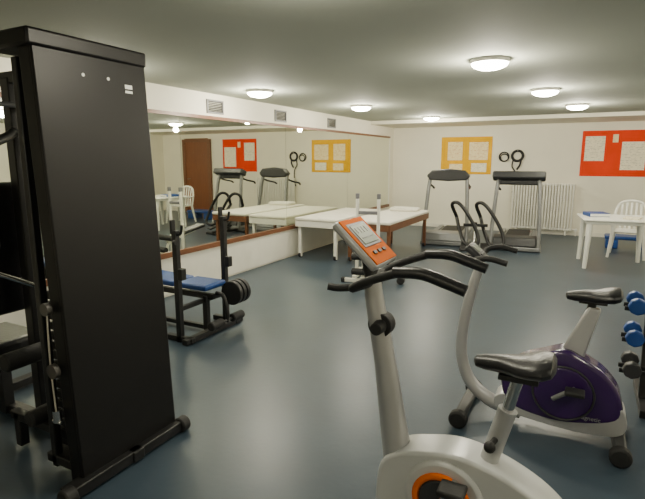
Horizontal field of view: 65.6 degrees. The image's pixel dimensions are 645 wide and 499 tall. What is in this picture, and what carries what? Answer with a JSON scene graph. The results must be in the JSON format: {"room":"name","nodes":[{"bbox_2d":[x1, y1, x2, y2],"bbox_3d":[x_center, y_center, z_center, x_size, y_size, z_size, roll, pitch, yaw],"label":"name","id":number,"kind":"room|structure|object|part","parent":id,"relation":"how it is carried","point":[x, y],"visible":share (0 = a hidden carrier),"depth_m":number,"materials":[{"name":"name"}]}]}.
{"room":"gym","nodes":[
{"label":"gym","id":0,"kind":"room"},
{"bbox_2d":[0,57,393,330],"bbox_3d":[-1.690,-0.715,6.175,0.223,2.420,14.800,5,11,27],"label":"wall","id":1,"kind":"structure","parent":0,"point":[159,97],"depth_m":7.15,"materials":[{"name":"paint"}]},
{"bbox_2d":[0,97,388,278],"bbox_3d":[-0.587,-1.151,8.004,0.012,1.570,9.344,5,11,27],"label":"wall mirror","id":2,"kind":"object","parent":1,"relation":"attached to","point":[267,177],"visible":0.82,"depth_m":7.11,"materials":[{"name":"white mirror"}]},
{"bbox_3d":[-2.222,-0.601,4.952,0.012,1.570,2.332,5,11,27],"label":"mirror panel","id":3,"kind":"part","parent":2,"relation":"part of","materials":[{"name":"white"}]},
{"bbox_3d":[-1.132,-0.968,6.987,0.012,1.570,2.332,5,11,27],"label":"mirror panel","id":4,"kind":"part","parent":2,"relation":"part of","materials":[{"name":"white"}]},
{"bbox_3d":[-0.042,-1.334,9.022,0.012,1.570,2.332,5,11,27],"label":"mirror panel","id":5,"kind":"part","parent":2,"relation":"part of","materials":[{"name":"white"}]},
{"bbox_3d":[1.049,-1.700,11.057,0.012,1.570,2.332,5,11,27],"label":"mirror panel","id":6,"kind":"part","parent":2,"relation":"part of","materials":[{"name":"white"}]},
{"bbox_2d":[0,92,390,137],"bbox_3d":[-0.587,-1.943,7.862,0.040,0.040,9.410,5,11,27],"label":"trim","id":7,"kind":"structure","parent":1,"relation":"attached to","point":[149,110],"depth_m":6.94,"materials":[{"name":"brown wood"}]},
{"bbox_2d":[206,99,223,114],"bbox_3d":[-1.370,-1.819,6.380,0.021,0.170,0.320,5,11,27],"label":"air vent","id":8,"kind":"object","parent":1,"relation":"in","point":[207,100],"visible":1,"depth_m":6.37,"materials":[{"name":"grey metal"}]},
{"bbox_2d":[46,204,388,286],"bbox_3d":[-0.580,-0.348,8.145,0.050,0.060,9.410,5,11,27],"label":"trim","id":9,"kind":"structure","parent":1,"relation":"attached to","point":[246,237],"depth_m":6.88,"materials":[{"name":"brown wood"}]},
{"bbox_2d":[274,110,286,121],"bbox_3d":[-0.647,-2.061,7.729,0.021,0.170,0.320,5,11,27],"label":"air vent","id":10,"kind":"object","parent":1,"relation":"in","point":[275,111],"visible":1,"depth_m":7.71,"materials":[{"name":"grey metal"}]},
{"bbox_2d":[327,118,335,127],"bbox_3d":[0.169,-2.335,9.253,0.021,0.170,0.320,5,11,27],"label":"air vent","id":11,"kind":"object","parent":1,"relation":"in","point":[331,125],"visible":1,"depth_m":9.23,"materials":[{"name":"grey metal"}]},
{"bbox_2d":[388,138,390,203],"bbox_3d":[1.603,-1.886,12.092,0.035,1.570,0.040,5,11,27],"label":"trim","id":12,"kind":"structure","parent":1,"relation":"attached to","point":[389,138],"depth_m":12.08,"materials":[{"name":"white wood"}]},
{"bbox_2d":[0,225,644,498],"bbox_3d":[1.794,0.851,4.591,8.100,0.100,14.800,5,11,27],"label":"floor","id":13,"kind":"structure","parent":0,"point":[281,401],"depth_m":3.68,"materials":[{"name":"plastic"}]},
{"bbox_2d":[0,25,190,498],"bbox_3d":[-1.633,0.023,2.832,1.515,2.152,1.016,5,11,27],"label":"multi gym","id":14,"kind":"object","parent":13,"relation":"on","point":[76,135],"visible":1,"depth_m":2.50,"materials":[{"name":"black metal"}]},
{"bbox_3d":[-1.574,-0.252,2.751,0.282,0.826,0.768,5,11,27],"label":"press arm","id":15,"kind":"part","parent":14,"relation":"part of"},
{"bbox_3d":[-1.799,-0.012,2.892,0.090,0.750,0.300,5,11,27],"label":"backrest","id":16,"kind":"part","parent":14,"relation":"part of","materials":[{"name":"black leather"}]},
{"bbox_3d":[-2.003,0.559,3.103,0.420,0.090,0.340,5,11,27],"label":"seat","id":17,"kind":"part","parent":14,"relation":"part of","materials":[{"name":"black leather"}]},
{"bbox_3d":[-1.557,0.153,2.539,0.265,0.161,0.024,-10,14,-43],"label":"handle","id":18,"kind":"part","parent":14,"relation":"part of","materials":[{"name":"silver metal"}]},
{"bbox_3d":[-1.206,0.504,2.689,0.140,0.042,0.440,5,11,27],"label":"weight plate","id":19,"kind":"part","parent":14,"relation":"part of","materials":[{"name":"black metal"}]},
{"bbox_3d":[-1.206,0.657,2.717,0.140,0.042,0.440,5,11,27],"label":"weight plate","id":20,"kind":"part","parent":14,"relation":"part of","materials":[{"name":"black metal"}]},
{"bbox_3d":[-1.206,0.708,2.726,0.140,0.042,0.440,5,11,27],"label":"weight plate","id":21,"kind":"part","parent":14,"relation":"part of","materials":[{"name":"black metal"}]},
{"bbox_3d":[-1.206,0.760,2.736,0.140,0.042,0.440,5,11,27],"label":"weight plate","id":22,"kind":"part","parent":14,"relation":"part of","materials":[{"name":"black metal"}]},
{"bbox_3d":[-1.206,0.964,2.772,0.140,0.042,0.440,5,11,27],"label":"weight plate","id":23,"kind":"part","parent":14,"relation":"part of","materials":[{"name":"black metal"}]},
{"bbox_2d":[162,207,250,345],"bbox_3d":[-1.391,0.178,4.797,1.285,1.150,0.800,5,11,27],"label":"weight bench","id":24,"kind":"object","parent":13,"relation":"on","point":[233,292],"visible":0.91,"depth_m":4.68,"materials":[{"name":"black metal"}]},
{"bbox_3d":[-1.457,0.556,4.901,1.065,0.360,0.800,5,11,27],"label":"frame","id":25,"kind":"part","parent":24,"relation":"part of","materials":[{"name":"black metal"}]},
{"bbox_3d":[-0.853,0.410,4.726,0.230,0.230,0.045,5,11,27],"label":"weight plate","id":26,"kind":"part","parent":24,"relation":"part of","materials":[{"name":"black metal"}]},
{"bbox_3d":[-0.825,0.400,4.778,0.230,0.230,0.045,5,11,27],"label":"weight plate","id":27,"kind":"part","parent":24,"relation":"part of","materials":[{"name":"black metal"}]},
{"bbox_3d":[-0.797,0.391,4.830,0.230,0.230,0.045,5,11,27],"label":"weight plate","id":28,"kind":"part","parent":24,"relation":"part of","materials":[{"name":"black metal"}]},
{"bbox_2d":[295,208,380,260],"bbox_3d":[0.329,-0.316,8.899,0.750,0.670,1.950,5,11,27],"label":"massage table","id":29,"kind":"object","parent":13,"relation":"on","point":[326,220],"visible":0.61,"depth_m":8.15,"materials":[{"name":"white leather"}]},
{"bbox_3d":[-0.367,-0.151,8.296,0.050,0.530,0.050,5,11,27],"label":"leg","id":30,"kind":"part","parent":29,"relation":"part of","materials":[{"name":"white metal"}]},
{"bbox_3d":[0.329,-0.547,8.857,0.750,0.100,1.910,5,11,27],"label":"frame","id":31,"kind":"part","parent":29,"relation":"part of","materials":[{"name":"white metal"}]},
{"bbox_3d":[0.208,-0.098,7.997,0.050,0.530,0.050,5,11,27],"label":"leg","id":32,"kind":"part","parent":29,"relation":"part of","materials":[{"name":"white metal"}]},
{"bbox_3d":[0.329,-0.621,8.844,0.750,0.050,1.950,5,11,27],"label":"mattress","id":33,"kind":"part","parent":29,"relation":"part of","materials":[{"name":"white leather"}]},
{"bbox_2d":[341,193,404,284],"bbox_3d":[0.758,-0.178,6.764,0.825,1.155,0.891,4,11,19],"label":"bench","id":34,"kind":"object","parent":13,"relation":"on","point":[357,271],"visible":0.49,"depth_m":6.61,"materials":[{"name":"white metal"}]},
{"bbox_3d":[0.755,0.175,6.828,0.769,0.427,0.750,4,11,19],"label":"frame","id":35,"kind":"part","parent":34,"relation":"part of","materials":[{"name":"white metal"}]},
{"bbox_2d":[348,206,428,264],"bbox_3d":[1.168,-0.299,8.624,0.750,0.735,2.100,5,11,27],"label":"massage table","id":36,"kind":"object","parent":13,"relation":"on","point":[392,219],"visible":0.8,"depth_m":8.29,"materials":[{"name":"white leather"}]},
{"bbox_3d":[0.438,-0.091,7.962,0.050,0.530,0.050,5,11,27],"label":"leg","id":37,"kind":"part","parent":36,"relation":"part of","materials":[{"name":"brown wood"}]},
{"bbox_3d":[1.013,-0.038,7.663,0.050,0.530,0.050,5,11,27],"label":"leg","id":38,"kind":"part","parent":36,"relation":"part of","materials":[{"name":"brown wood"}]},
{"bbox_3d":[1.168,-0.573,8.575,0.750,0.050,2.100,5,11,27],"label":"mattress","id":39,"kind":"part","parent":36,"relation":"part of","materials":[{"name":"white leather"}]},
{"bbox_3d":[1.168,-0.499,8.588,0.750,0.100,2.060,5,11,27],"label":"frame","id":40,"kind":"part","parent":36,"relation":"part of","materials":[{"name":"brown wood"}]},
{"bbox_2d":[390,206,419,211],"bbox_3d":[1.518,-0.744,9.218,0.500,0.070,0.300,5,11,27],"label":"pillow","id":41,"kind":"object","parent":36,"relation":"on","point":[396,208],"depth_m":9.10,"materials":[{"name":"white fabric"}]},
{"bbox_3d":[1.899,-0.335,9.318,0.050,0.530,0.050,5,11,27],"label":"leg","id":42,"kind":"part","parent":36,"relation":"part of","materials":[{"name":"brown wood"}]},
{"bbox_2d":[327,216,561,498],"bbox_3d":[0.536,0.578,1.999,1.005,1.355,0.560,5,11,27],"label":"exercise bike","id":43,"kind":"object","parent":13,"relation":"on","point":[414,466],"visible":1,"depth_m":1.99,"materials":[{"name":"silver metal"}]},
{"bbox_3d":[0.190,-0.042,2.073,0.235,0.006,0.221,49,27,12],"label":"plate","id":44,"kind":"part","parent":43,"relation":"part of","materials":[{"name":"orange plastic"}]},
{"bbox_3d":[0.236,0.317,2.081,0.104,0.104,0.115,5,11,27],"label":"adjustment knob","id":45,"kind":"part","parent":43,"relation":"part of","materials":[{"name":"black plastic"}]},
{"bbox_3d":[0.299,0.580,2.127,0.273,0.904,0.150,5,11,27],"label":"steering post","id":46,"kind":"part","parent":43,"relation":"part of","materials":[{"name":"silver metal"}]},
{"bbox_3d":[0.635,0.737,1.891,0.044,0.044,0.088,5,11,27],"label":"adjustment knob","id":47,"kind":"part","parent":43,"relation":"part of","materials":[{"name":"black plastic"}]},
{"bbox_3d":[0.720,0.553,1.896,0.078,0.169,0.044,5,11,27],"label":"seat post","id":48,"kind":"part","parent":43,"relation":"part of","materials":[{"name":"silver metal"}]},
{"bbox_3d":[0.718,0.425,1.874,0.290,0.092,0.230,2,10,28],"label":"seat","id":49,"kind":"part","parent":43,"relation":"part of","materials":[{"name":"black leather"}]},
{"bbox_2d":[420,169,472,245],"bbox_3d":[2.609,-0.921,10.091,0.880,1.420,1.820,4,11,22],"label":"treadmill","id":50,"kind":"object","parent":13,"relation":"on","point":[448,235],"visible":0.85,"depth_m":9.39,"materials":[{"name":"grey metal"}]},
{"bbox_3d":[2.378,-0.401,10.444,0.100,0.060,1.500,4,11,22],"label":"rail","id":51,"kind":"part","parent":50,"relation":"part of","materials":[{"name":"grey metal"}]},
{"bbox_3d":[2.375,-0.258,9.623,0.720,0.240,0.539,4,11,22],"label":"motor","id":52,"kind":"part","parent":50,"relation":"part of","materials":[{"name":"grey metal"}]},
{"bbox_2d":[450,200,505,257],"bbox_3d":[2.608,-0.362,8.439,0.914,0.913,0.730,3,11,16],"label":"machine","id":53,"kind":"object","parent":13,"relation":"on","point":[476,237],"visible":0.78,"depth_m":8.37,"materials":[{"name":"black metal"}]},
{"bbox_3d":[2.382,-0.046,8.388,0.130,0.113,0.333,3,11,16],"label":"foot plate","id":54,"kind":"part","parent":53,"relation":"part of","materials":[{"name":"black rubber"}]},
{"bbox_3d":[2.392,-0.442,8.467,0.235,0.766,0.602,-5,12,-28],"label":"handle arm","id":55,"kind":"part","parent":53,"relation":"part of"},
{"bbox_3d":[2.582,-0.182,8.479,0.500,0.545,0.730,3,11,16],"label":"frame","id":56,"kind":"part","parent":53,"relation":"part of","materials":[{"name":"grey metal"}]},
{"bbox_3d":[2.689,-0.030,8.300,0.130,0.113,0.333,3,11,16],"label":"foot plate","id":57,"kind":"part","parent":53,"relation":"part of","materials":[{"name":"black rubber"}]},
{"bbox_3d":[2.776,-0.422,8.357,0.235,0.766,0.602,-5,12,-28],"label":"handle arm","id":58,"kind":"part","parent":53,"relation":"part of"},
{"bbox_2d":[488,171,545,252],"bbox_3d":[3.735,-0.802,9.512,0.880,1.389,1.820,5,11,24],"label":"treadmill","id":59,"kind":"object","parent":13,"relation":"on","point":[523,240],"visible":0.93,"depth_m":8.81,"materials":[{"name":"grey metal"}]},
{"bbox_3d":[3.478,-0.155,9.051,0.720,0.240,0.540,5,11,24],"label":"motor","id":60,"kind":"part","parent":59,"relation":"part of","materials":[{"name":"grey plastic"}]},
{"bbox_2d":[448,242,632,468],"bbox_3d":[1.295,0.536,2.963,0.991,1.095,0.540,5,11,27],"label":"exercise bike","id":61,"kind":"object","parent":13,"relation":"on","point":[583,396],"visible":0.94,"depth_m":2.85,"materials":[{"name":"silver metal"}]},
{"bbox_3d":[0.952,0.005,3.051,0.122,0.006,0.138,46,26,14],"label":"plate","id":62,"kind":"part","parent":61,"relation":"part of","materials":[{"name":"grey plastic"}]},
{"bbox_3d":[1.044,0.558,3.102,0.422,0.951,0.090,5,11,27],"label":"frame","id":63,"kind":"part","parent":61,"relation":"part of","materials":[{"name":"silver metal"}]},
{"bbox_3d":[1.373,0.823,2.850,0.129,0.112,0.028,7,12,35],"label":"crank arm","id":64,"kind":"part","parent":61,"relation":"part of","materials":[{"name":"grey metal"}]},
{"bbox_3d":[1.516,0.254,2.794,0.280,0.092,0.220,2,10,28],"label":"seat","id":65,"kind":"part","parent":61,"relation":"part of","materials":[{"name":"black leather"}]},
{"bbox_2d":[510,183,576,235],"bbox_3d":[4.790,-0.878,10.810,1.345,1.100,0.125,5,11,27],"label":"radiator","id":66,"kind":"object","parent":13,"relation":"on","point":[517,225],"visible":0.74,"depth_m":10.79,"materials":[{"name":"white metal"}]},
{"bbox_2d":[576,213,644,268],"bbox_3d":[4.438,-0.120,7.617,0.980,0.742,0.900,4,11,21],"label":"plastic table","id":67,"kind":"object","parent":13,"relation":"on","point":[614,219],"visible":0.97,"depth_m":7.42,"materials":[{"name":"white plastic"}]},
{"bbox_3d":[4.199,-0.187,8.097,0.099,0.704,0.103,4,11,21],"label":"leg","id":68,"kind":"part","parent":67,"relation":"part of","materials":[{"name":"white plastic"}]},
{"bbox_3d":[3.937,-0.066,7.423,0.099,0.704,0.103,4,11,21],"label":"leg","id":69,"kind":"part","parent":67,"relation":"part of","materials":[{"name":"white plastic"}]},
{"bbox_2d":[583,211,610,216],"bbox_3d":[4.238,-0.548,7.739,0.302,0.055,0.325,2,10,10],"label":"ring binder","id":70,"kind":"object","parent":67,"relation":"on","point":[587,213],"visible":1,"depth_m":7.60,"materials":[{"name":"blue plastic"}]},
{"bbox_2d":[623,216,641,219],"bbox_3d":[4.559,-0.460,7.353,0.210,0.020,0.300,8,13,39],"label":"paper stack","id":71,"kind":"object","parent":67,"relation":"on","point":[625,217],"visible":1,"depth_m":7.28,"materials":[{"name":"white paper"}]},
{"bbox_3d":[4.940,-0.137,7.817,0.099,0.704,0.103,4,11,21],"label":"leg","id":72,"kind":"part","parent":67,"relation":"part of","materials":[{"name":"white plastic"}]},
{"bbox_2d":[604,233,641,249],"bbox_3d":[5.607,-0.137,9.147,0.800,0.230,0.400,5,11,27],"label":"step","id":73,"kind":"structure","parent":13,"relation":"on","point":[606,235],"depth_m":9.09,"materials":[{"name":"blue plastic"}]},
{"bbox_2d":[606,200,644,260],"bbox_3d":[5.110,-0.345,8.337,0.599,0.936,0.611,7,12,33],"label":"plastic chair","id":74,"kind":"object","parent":13,"relation":"on","point":[614,230],"visible":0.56,"depth_m":8.39,"materials":[{"name":"white plastic"}]},
{"bbox_3d":[4.768,-0.171,8.287,0.106,0.607,0.066,0,10,-1],"label":"leg","id":75,"kind":"part","parent":74,"relation":"part of","materials":[{"name":"white plastic"}]},
{"bbox_3d":[5.085,-0.306,8.306,0.460,0.030,0.440,7,12,33],"label":"seat","id":76,"kind":"part","parent":74,"relation":"part of","materials":[{"name":"white plastic"}]},
{"bbox_3d":[5.234,-0.590,8.483,0.509,0.506,0.163,7,12,33],"label":"backrest","id":77,"kind":"part","parent":74,"relation":"part of","materials":[{"name":"white plastic"}]},
{"bbox_3d":[5.169,-0.124,8.025,0.066,0.607,0.106,-4,11,-21],"label":"leg","id":78,"kind":"part","parent":74,"relation":"part of","materials":[{"name":"white plastic"}]},
{"bbox_2d":[618,302,644,418],"bbox_3d":[2.367,0.677,3.196,0.805,0.736,0.560,5,11,27],"label":"dumbbell rack","id":79,"kind":"object","parent":13,"relation":"on","point":[638,383],"visible":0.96,"depth_m":3.30,"materials":[{"name":"black metal"}]},
{"bbox_2d":[620,350,641,378],"bbox_3d":[2.034,0.757,3.297,0.108,0.106,0.260,5,11,27],"label":"dumbbell","id":80,"kind":"object","parent":79,"relation":"on","point":[631,369],"visible":0.99,"depth_m":3.20,"materials":[{"name":"grey plastic"}]},
{"bbox_2d":[623,321,644,346],"bbox_3d":[2.052,0.554,3.296,0.108,0.106,0.260,5,11,27],"label":"dumbbell","id":81,"kind":"object","parent":79,"relation":"on","point":[634,337],"visible":0.98,"depth_m":3.20,"materials":[{"name":"blue plastic"}]},
{"bbox_2d":[626,291,644,315],"bbox_3d":[2.071,0.351,3.296,0.108,0.106,0.260,5,11,27],"label":"dumbbell","id":82,"kind":"object","parent":79,"relation":"on","point":[636,300],"visible":0.98,"depth_m":3.20,"materials":[{"name":"blue plastic"}]},
{"bbox_3d":[2.143,0.656,3.312,0.050,0.736,0.560,5,11,27],"label":"frame","id":83,"kind":"part","parent":79,"relation":"part of","materials":[{"name":"black metal"}]},
{"bbox_2d":[0,0,644,120],"bbox_3d":[1.794,-1.630,4.144,8.100,0.100,14.800,5,11,27],"label":"ceiling","id":84,"kind":"structure","parent":0,"point":[403,59],"depth_m":3.75,"materials":[{"name":"paint"}]},
{"bbox_2d":[246,89,272,97],"bbox_3d":[-0.759,-1.889,6.040,0.319,0.108,0.319,5,11,27],"label":"ceiling light","id":85,"kind":"object","parent":84,"relation":"attached to","point":[257,93],"visible":0.92,"depth_m":5.93,"materials":[{"name":"white glass"}]},
{"bbox_2d":[351,105,370,110],"bbox_3d":[0.597,-2.193,7.728,0.319,0.108,0.319,5,11,27],"label":"ceiling light","id":86,"kind":"object","parent":84,"relation":"attached to","point":[354,107],"visible":0.89,"depth_m":7.62,"materials":[{"name":"white glass"}]},
{"bbox_2d":[352,107,370,110],"bbox_3d":[0.597,-2.193,7.728,0.300,0.108,0.300,5,11,27],"label":"diffuser","id":87,"kind":"object","parent":86,"relation":"attached to","point":[354,108],"depth_m":7.64,"materials":[{"name":"white glass"}]},
{"bbox_2d":[423,116,439,120],"bbox_3d":[2.117,-2.552,9.721,0.319,0.108,0.319,5,11,27],"label":"ceiling light","id":88,"kind":"object","parent":84,"relation":"attached to","point":[427,118],"visible":0.84,"depth_m":9.61,"materials":[{"name":"white glass"}]},
{"bbox_2d":[424,118,438,120],"bbox_3d":[2.117,-2.552,9.721,0.300,0.108,0.300,5,11,27],"label":"diffuser","id":89,"kind":"object","parent":88,"relation":"attached to","point":[427,119],"depth_m":9.63,"materials":[{"name":"white glass"}]},
{"bbox_2d":[470,56,509,70],"bbox_3d":[1.396,-1.554,4.176,0.319,0.108,0.319,5,11,27],"label":"ceiling light","id":90,"kind":"object","parent":84,"relation":"attached to","point":[487,63],"visible":0.98,"depth_m":4.08,"materials":[{"name":"white glass"}]},
{"bbox_2d":[471,60,508,70],"bbox_3d":[1.396,-1.554,4.176,0.300,0.108,0.300,5,11,27],"label":"diffuser","id":91,"kind":"object","parent":90,"relation":"attached to","point":[484,65],"depth_m":4.09,"materials":[{"name":"white glass"}]},
{"bbox_2d":[531,87,559,96],"bbox_3d":[2.638,-1.869,5.924,0.319,0.108,0.319,5,11,27],"label":"ceiling light","id":92,"kind":"object","parent":84,"relation":"attached to","point":[546,91],"visible":0.94,"depth_m":5.82,"materials":[{"name":"white glass"}]},
{"bbox_2d":[532,90,558,96],"bbox_3d":[2.638,-1.869,5.924,0.300,0.108,0.300,5,11,27],"label":"diffuser","id":93,"kind":"object","parent":92,"relation":"attached to","point":[541,93],"depth_m":5.84,"materials":[{"name":"white glass"}]},
{"bbox_2d":[566,103,588,109],"bbox_3d":[3.845,-2.160,7.545,0.319,0.108,0.319,5,11,27],"label":"ceiling light","id":94,"kind":"object","parent":84,"relation":"attached to","point":[576,106],"visible":0.92,"depth_m":7.44,"materials":[{"name":"white glass"}]},
{"bbox_2d":[567,105,587,109],"bbox_3d":[3.845,-2.160,7.545,0.300,0.108,0.300,5,11,27],"label":"diffuser","id":95,"kind":"object","parent":94,"relation":"attached to","point":[572,107],"depth_m":7.46,"materials":[{"name":"white glass"}]},
{"bbox_2d":[392,121,644,234],"bbox_3d":[5.199,-1.533,10.723,7.700,2.420,0.200,5,11,27],"label":"wall","id":96,"kind":"structure","parent":0,"point":[555,149],"depth_m":11.08,"materials":[{"name":"paint"}]},
{"bbox_2d":[441,136,492,173],"bbox_3d":[3.299,-2.161,11.502,1.140,0.840,0.016,5,11,27],"label":"notice board","id":97,"kind":"object","parent":96,"relation":"attached to","point":[473,155],"visible":0.89,"depth_m":11.47,"materials":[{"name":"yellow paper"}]},
{"bbox_2d":[499,151,508,161],"bbox_3d":[4.032,-2.062,11.103,0.228,0.234,0.060,5,11,27],"label":"rope","id":98,"kind":"object","parent":96,"relation":"hanging from","point":[504,152],"visible":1,"depth_m":11.09,"materials":[{"name":"black rubber"}]},
{"bbox_2d":[371,111,644,127],"bbox_3d":[4.802,-2.556,9.775,7.700,0.070,1.500,5,11,27],"label":"trim","id":99,"kind":"structure","parent":96,"relation":"attached to","point":[630,115],"depth_m":9.86,"materials":[{"name":"paint"}]},
{"bbox_2d":[412,222,604,236],"bbox_3d":[5.148,-0.365,10.836,7.700,0.080,0.020,5,11,27],"label":"baseboard","id":100,"kind":"structure","parent":96,"relation":"attached to","point":[417,223],"depth_m":10.98,"materials":[{"name":"paint"}]},
{"bbox_2d":[511,149,523,170],"bbox_3d":[4.280,-1.727,11.030,0.276,0.943,0.061,5,11,27],"label":"strap","id":101,"kind":"object","parent":96,"relation":"hanging from","point":[517,150],"visible":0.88,"depth_m":10.97,"materials":[{"name":"black rubber"}]},
{"bbox_2d":[579,130,644,176],"bbox_3d":[5.917,-1.946,10.138,1.200,0.920,0.016,5,11,27],"label":"notice board","id":102,"kind":"object","parent":96,"relation":"attached to","point":[618,153],"visible":1,"depth_m":10.14,"materials":[{"name":"red paper"},{"name":"paper"}]}
]}

